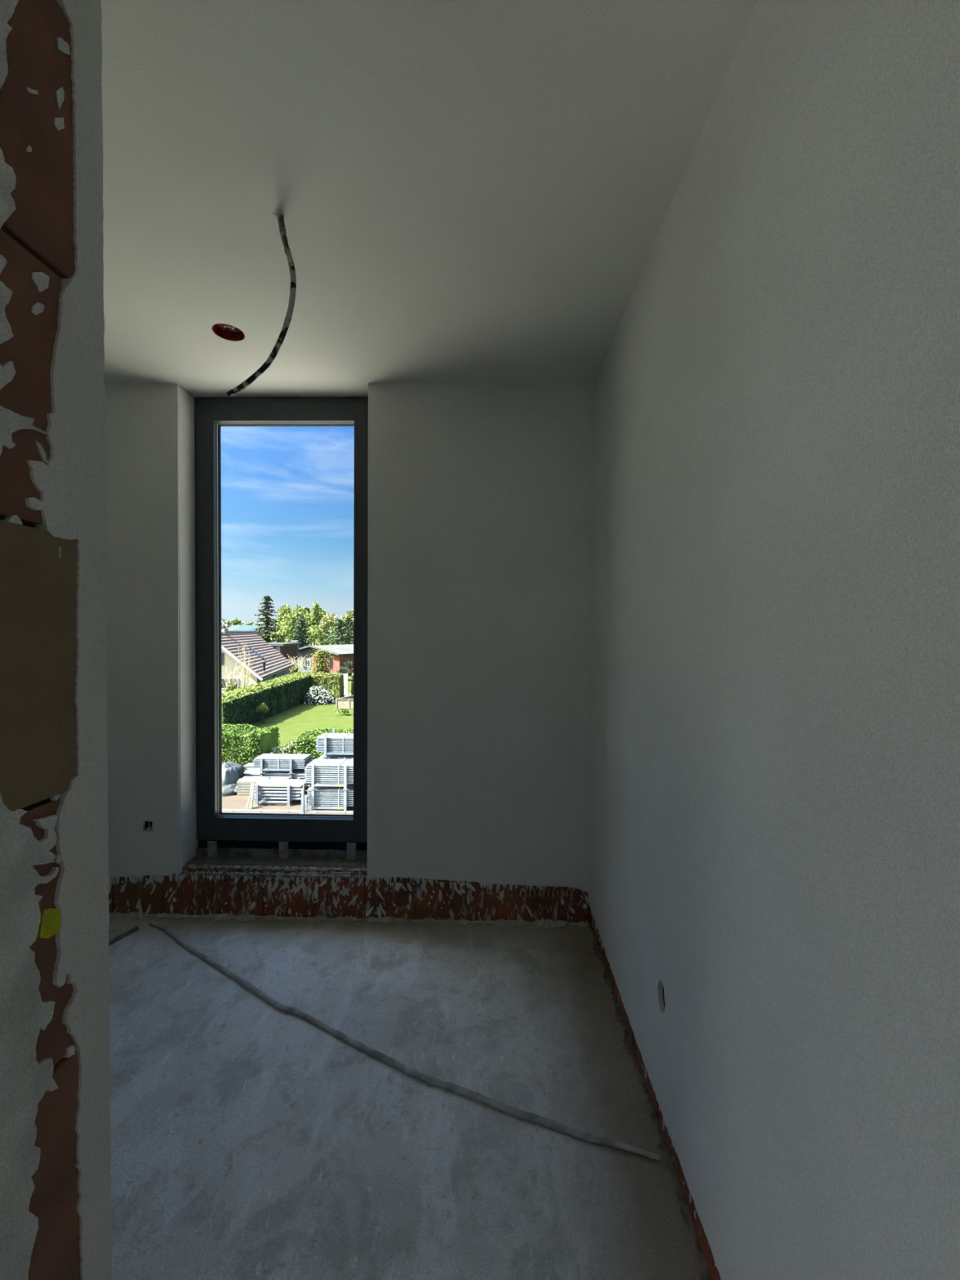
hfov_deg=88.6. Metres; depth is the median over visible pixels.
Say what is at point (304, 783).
frame
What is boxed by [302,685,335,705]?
flowering shrub
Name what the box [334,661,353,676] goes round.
shrub
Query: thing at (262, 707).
topiary
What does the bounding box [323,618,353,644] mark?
tree
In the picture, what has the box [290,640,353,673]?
bungalow
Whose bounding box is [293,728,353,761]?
hedge
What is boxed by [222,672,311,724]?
hedge
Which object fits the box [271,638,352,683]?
ground
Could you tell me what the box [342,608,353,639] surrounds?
tree
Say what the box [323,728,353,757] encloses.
storage rack
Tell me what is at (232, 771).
heap
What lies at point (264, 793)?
bundle
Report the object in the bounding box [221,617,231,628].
tree
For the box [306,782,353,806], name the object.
stack
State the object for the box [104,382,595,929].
wall
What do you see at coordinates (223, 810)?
kerb
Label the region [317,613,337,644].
tree
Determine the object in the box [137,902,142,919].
stub
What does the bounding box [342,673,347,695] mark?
gate
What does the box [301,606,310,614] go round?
tree
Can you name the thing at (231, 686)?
shrub
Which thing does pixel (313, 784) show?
storage rack
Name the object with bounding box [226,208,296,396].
conduit
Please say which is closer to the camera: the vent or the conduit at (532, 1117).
the conduit at (532, 1117)
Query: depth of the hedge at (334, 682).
44.85 m
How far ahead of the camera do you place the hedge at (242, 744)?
22.29 m
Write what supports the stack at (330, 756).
on the storage rack
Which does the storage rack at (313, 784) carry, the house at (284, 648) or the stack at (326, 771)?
the stack at (326, 771)
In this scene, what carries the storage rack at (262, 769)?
on the storage rack
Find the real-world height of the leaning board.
0.868 m
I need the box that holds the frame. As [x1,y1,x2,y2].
[302,782,311,788]
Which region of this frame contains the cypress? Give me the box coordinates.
[289,615,315,648]
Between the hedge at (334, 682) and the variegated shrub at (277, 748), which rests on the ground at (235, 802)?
the variegated shrub at (277, 748)
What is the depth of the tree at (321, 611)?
204.74 m
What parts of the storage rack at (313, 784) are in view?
post, post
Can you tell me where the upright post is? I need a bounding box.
[299,788,306,813]
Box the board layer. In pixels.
[254,778,305,786]
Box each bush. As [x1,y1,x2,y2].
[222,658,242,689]
[287,653,307,672]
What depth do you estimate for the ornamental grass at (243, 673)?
38.38 m
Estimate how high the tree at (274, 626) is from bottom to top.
10.474 m
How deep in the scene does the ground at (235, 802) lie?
17.99 m
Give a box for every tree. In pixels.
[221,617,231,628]
[231,618,241,625]
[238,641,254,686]
[243,620,265,631]
[268,619,278,639]
[269,604,293,642]
[280,604,314,642]
[297,625,325,646]
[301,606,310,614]
[303,601,324,645]
[317,604,327,617]
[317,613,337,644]
[328,618,338,644]
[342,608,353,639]
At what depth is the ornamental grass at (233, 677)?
39.28 m
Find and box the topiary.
[256,702,270,723]
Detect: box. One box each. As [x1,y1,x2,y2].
[144,821,152,830]
[212,323,244,341]
[662,986,665,1008]
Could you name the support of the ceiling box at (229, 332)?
attached to the ceiling
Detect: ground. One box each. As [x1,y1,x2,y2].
[222,771,353,814]
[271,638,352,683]
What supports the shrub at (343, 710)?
on the lawn at (292, 722)
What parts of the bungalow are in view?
pane, pane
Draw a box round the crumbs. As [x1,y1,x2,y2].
[112,919,699,1279]
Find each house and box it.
[221,628,294,693]
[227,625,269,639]
[267,642,302,673]
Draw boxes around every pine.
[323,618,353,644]
[334,617,353,644]
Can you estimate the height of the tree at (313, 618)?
14.611 m
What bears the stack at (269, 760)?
on the storage rack at (262, 769)
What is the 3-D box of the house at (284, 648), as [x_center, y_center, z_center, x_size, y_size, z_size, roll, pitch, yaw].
[-26.625,2.666,65.087,3.793,4.497,6.100,0,1,1]
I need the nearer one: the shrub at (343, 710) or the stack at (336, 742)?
the stack at (336, 742)
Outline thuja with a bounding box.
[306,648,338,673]
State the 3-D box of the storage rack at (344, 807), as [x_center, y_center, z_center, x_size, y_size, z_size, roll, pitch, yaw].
[-5.335,5.681,17.913,1.303,0.800,1.070,0,1,1]
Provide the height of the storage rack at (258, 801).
0.770 m
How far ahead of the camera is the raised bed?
39.55 m
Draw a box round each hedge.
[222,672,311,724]
[222,723,280,771]
[293,671,345,699]
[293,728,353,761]
[351,672,353,695]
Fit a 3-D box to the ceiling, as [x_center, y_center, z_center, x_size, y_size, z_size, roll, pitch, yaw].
[-1.176,-1.323,-0.303,3.840,0.300,6.200,0,1,1]
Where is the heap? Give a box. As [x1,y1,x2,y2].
[222,760,244,796]
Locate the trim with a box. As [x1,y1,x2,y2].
[179,864,367,879]
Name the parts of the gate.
panel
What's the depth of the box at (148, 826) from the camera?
2.44 m
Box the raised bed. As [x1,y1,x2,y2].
[335,694,353,709]
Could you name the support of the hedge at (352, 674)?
on the lawn at (292, 722)
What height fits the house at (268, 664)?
6.400 m
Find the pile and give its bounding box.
[233,776,290,795]
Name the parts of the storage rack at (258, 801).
post, post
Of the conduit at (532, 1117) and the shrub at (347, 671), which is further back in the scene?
the shrub at (347, 671)
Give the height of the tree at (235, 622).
10.387 m
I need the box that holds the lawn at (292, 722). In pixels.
[249,683,353,752]
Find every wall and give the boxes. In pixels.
[0,0,111,1279]
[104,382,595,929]
[587,0,959,1279]
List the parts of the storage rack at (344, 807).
post, post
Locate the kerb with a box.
[222,808,353,813]
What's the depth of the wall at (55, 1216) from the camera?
0.64 m
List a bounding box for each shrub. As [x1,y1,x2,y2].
[223,681,238,692]
[266,745,287,753]
[279,740,296,754]
[291,666,298,673]
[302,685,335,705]
[333,708,350,713]
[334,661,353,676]
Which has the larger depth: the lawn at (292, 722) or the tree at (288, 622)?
the tree at (288, 622)
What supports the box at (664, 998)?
attached to the wall at (775, 788)
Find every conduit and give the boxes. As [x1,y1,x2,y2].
[108,925,138,945]
[149,920,661,1161]
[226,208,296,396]
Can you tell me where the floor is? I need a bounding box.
[108,915,702,1279]
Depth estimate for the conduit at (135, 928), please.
2.26 m
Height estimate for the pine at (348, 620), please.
8.902 m
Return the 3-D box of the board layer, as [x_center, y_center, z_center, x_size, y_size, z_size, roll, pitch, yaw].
[-7.427,5.358,18.445,1.848,0.040,0.820,0,1,1]
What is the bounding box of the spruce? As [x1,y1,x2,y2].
[250,595,286,642]
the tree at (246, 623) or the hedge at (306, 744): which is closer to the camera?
the hedge at (306, 744)
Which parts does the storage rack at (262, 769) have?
post, post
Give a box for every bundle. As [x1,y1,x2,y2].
[243,768,305,779]
[253,782,309,799]
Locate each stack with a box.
[243,762,254,768]
[253,753,311,768]
[304,758,353,783]
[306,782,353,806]
[315,732,353,752]
[317,753,353,759]
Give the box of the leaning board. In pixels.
[245,782,254,809]
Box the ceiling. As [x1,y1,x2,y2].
[101,0,756,397]
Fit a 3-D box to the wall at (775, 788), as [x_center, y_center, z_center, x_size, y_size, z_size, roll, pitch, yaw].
[0.601,0.153,-0.409,0.281,2.620,5.800,0,1,1]
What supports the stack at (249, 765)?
on the ground at (235, 802)
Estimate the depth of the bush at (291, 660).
56.56 m
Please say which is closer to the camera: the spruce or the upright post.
the upright post
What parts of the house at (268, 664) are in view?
pane, pane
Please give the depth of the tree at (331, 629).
171.90 m
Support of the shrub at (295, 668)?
on the lawn at (292, 722)
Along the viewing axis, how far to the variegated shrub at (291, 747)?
22.70 m
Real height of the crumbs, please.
0.004 m
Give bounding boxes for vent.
[262,662,266,671]
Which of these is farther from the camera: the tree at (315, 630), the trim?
the tree at (315, 630)
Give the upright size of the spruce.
12.010 m
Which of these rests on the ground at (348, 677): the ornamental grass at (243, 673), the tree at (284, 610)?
the tree at (284, 610)
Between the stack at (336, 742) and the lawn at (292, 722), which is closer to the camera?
the stack at (336, 742)
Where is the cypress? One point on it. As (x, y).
(301, 628)
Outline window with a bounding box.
[194,396,368,859]
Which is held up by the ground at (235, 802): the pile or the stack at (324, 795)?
the pile
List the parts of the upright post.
panel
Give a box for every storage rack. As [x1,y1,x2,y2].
[254,776,300,806]
[259,752,301,773]
[310,757,353,790]
[311,789,347,810]
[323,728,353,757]
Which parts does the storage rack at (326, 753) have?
post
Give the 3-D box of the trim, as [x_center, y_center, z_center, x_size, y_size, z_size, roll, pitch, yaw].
[-1.010,1.144,2.497,0.919,0.038,0.199,0,1,1]
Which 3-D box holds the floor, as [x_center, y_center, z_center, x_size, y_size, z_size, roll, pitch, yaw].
[-1.198,1.575,-0.242,3.840,0.303,6.200,0,1,1]
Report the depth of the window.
2.52 m

